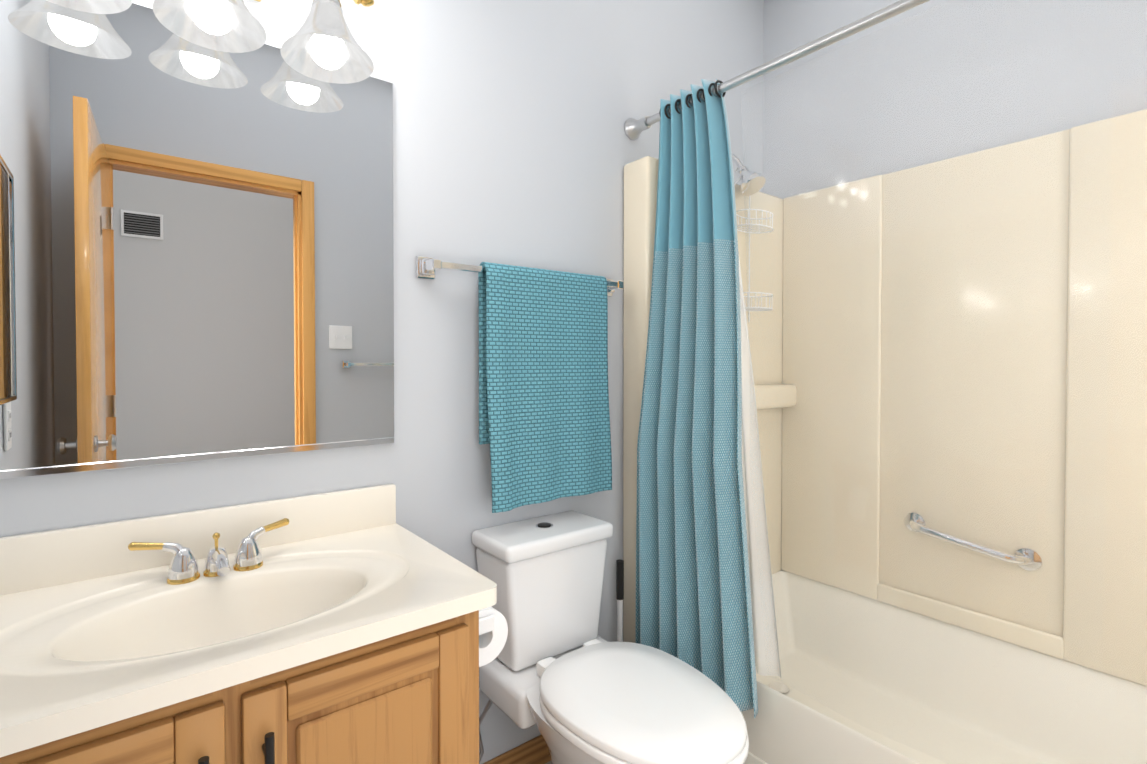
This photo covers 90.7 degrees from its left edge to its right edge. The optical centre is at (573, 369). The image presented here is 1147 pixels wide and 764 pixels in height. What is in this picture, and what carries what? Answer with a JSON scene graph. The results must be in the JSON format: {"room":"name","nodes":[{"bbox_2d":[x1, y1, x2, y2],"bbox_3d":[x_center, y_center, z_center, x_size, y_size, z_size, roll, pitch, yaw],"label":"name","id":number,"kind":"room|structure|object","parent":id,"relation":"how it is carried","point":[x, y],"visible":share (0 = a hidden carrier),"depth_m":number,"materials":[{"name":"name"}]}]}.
{"room":"bathroom","nodes":[
{"label":"bathroom","id":0,"kind":"room"},
{"bbox_2d":[0,0,763,763],"bbox_3d":[-0.149,-0.211,1.679,2.500,2.750,0.100,-1,1,-38],"label":"wall","id":1,"kind":"structure","parent":0,"point":[514,144],"depth_m":1.52,"materials":[{"name":"grey paint"}]},
{"bbox_2d":[46,0,132,13],"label":"wall lamp","id":2,"kind":"object","parent":1,"relation":"attached to","point":[90,6],"depth_m":1.00,"materials":[{"name":"white glass"}]},
{"bbox_2d":[0,0,394,479],"bbox_3d":[-0.725,-0.256,1.149,0.732,0.880,0.010,-1,1,-38],"label":"wall mirror","id":3,"kind":"object","parent":1,"relation":"attached to","point":[196,253],"visible":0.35,"depth_m":1.11,"materials":[{"name":"clear glass"}]},
{"bbox_2d":[152,0,266,52],"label":"wall lamp","id":4,"kind":"object","parent":1,"relation":"attached to","point":[218,25],"depth_m":1.07,"materials":[{"name":"white glass"}]},
{"bbox_2d":[280,0,373,83],"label":"wall lamp","id":5,"kind":"object","parent":1,"relation":"attached to","point":[321,44],"depth_m":1.17,"materials":[{"name":"white glass"}]},
{"bbox_2d":[483,735,550,763],"bbox_3d":[0.380,1.133,0.970,0.773,0.085,1.698,-1,1,-38],"label":"baseboard","id":6,"kind":"structure","parent":1,"relation":"attached to","point":[534,750],"depth_m":1.63,"materials":[{"name":"brown wood"}]},
{"bbox_2d":[416,255,622,512],"bbox_3d":[-0.102,0.039,1.584,0.660,0.653,0.108,-1,1,-38],"label":"towel rail","id":7,"kind":"object","parent":1,"relation":"attached to","point":[544,424],"visible":1,"depth_m":1.55,"materials":[{"name":"teal fabric"}]},
{"bbox_2d":[478,262,611,512],"bbox_3d":[-0.063,0.043,1.591,0.427,0.646,0.069,-1,1,-38],"label":"towel","id":8,"kind":"object","parent":7,"relation":"hanging from","point":[544,415],"depth_m":1.56,"materials":[{"name":"teal fabric"}]},
{"bbox_2d":[732,154,773,321],"bbox_3d":[0.587,-0.495,2.034,0.174,0.648,0.247,-1,1,-38],"label":"shower caddy","id":9,"kind":"object","parent":1,"relation":"attached to","point":[741,167],"visible":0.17,"depth_m":1.98,"materials":[{"name":"silver metal"}]},
{"bbox_2d":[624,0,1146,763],"bbox_3d":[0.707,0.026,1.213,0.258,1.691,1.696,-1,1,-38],"label":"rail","id":10,"kind":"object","parent":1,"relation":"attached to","point":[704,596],"visible":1,"depth_m":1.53,"materials":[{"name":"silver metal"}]},
{"bbox_2d":[635,79,757,717],"bbox_3d":[0.356,0.020,1.587,0.173,1.691,0.420,-1,1,-38],"label":"shower curtain","id":11,"kind":"object","parent":10,"relation":"hanging from","point":[693,593],"depth_m":1.57,"materials":[{"name":"teal fabric"}]},
{"bbox_2d":[763,0,1146,198],"bbox_3d":[1.382,-0.211,1.679,0.100,2.750,1.800,-1,1,-38],"label":"wall","id":12,"kind":"structure","parent":0,"point":[790,25],"depth_m":1.85,"materials":[{"name":"grey paint"}]},
{"bbox_3d":[0.775,1.207,0.551,2.480,0.050,3.050,-1,1,-38],"label":"floor","id":13,"kind":"structure","parent":0,"visible":0},
{"bbox_2d":[0,484,507,763],"bbox_3d":[-0.524,0.730,0.995,0.838,0.890,0.525,-1,1,-38],"label":"bathroom vanity","id":14,"kind":"object","parent":13,"relation":"on","point":[356,626],"visible":1,"depth_m":0.92,"materials":[{"name":"brown wood"}]},
{"bbox_2d":[128,518,288,584],"bbox_3d":[-0.655,0.347,1.046,0.264,0.076,0.136,-1,1,-38],"label":"faucet","id":15,"kind":"object","parent":14,"relation":"on","point":[248,564],"depth_m":1.05,"materials":[{"name":"silver metal"}]},
{"bbox_2d":[471,510,748,763],"bbox_3d":[0.060,0.799,1.340,0.428,0.742,0.716,-1,1,-38],"label":"toilet","id":16,"kind":"object","parent":13,"relation":"on","point":[566,679],"visible":0.98,"depth_m":1.38,"materials":[{"name":"white ceramic"}]},
{"bbox_2d":[616,559,623,641],"bbox_3d":[0.146,0.882,1.787,0.110,0.559,0.110,-1,1,-38],"label":"plunger","id":17,"kind":"object","parent":13,"relation":"on","point":[619,580],"visible":0.15,"depth_m":1.78,"materials":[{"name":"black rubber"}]},
{"bbox_2d":[623,109,1146,763],"bbox_3d":[0.994,0.253,1.444,0.803,1.830,1.694,-1,1,-38],"label":"bathtub","id":18,"kind":"object","parent":13,"relation":"on","point":[791,723],"visible":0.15,"depth_m":1.74,"materials":[{"name":"beige plastic"}]},
{"bbox_2d":[904,513,1041,570],"bbox_3d":[1.199,0.528,1.738,0.061,0.104,0.364,-1,1,-38],"label":"grab rail","id":19,"kind":"object","parent":18,"relation":"attached to","point":[1031,553],"depth_m":1.68,"materials":[{"name":"silver metal"}]}
]}

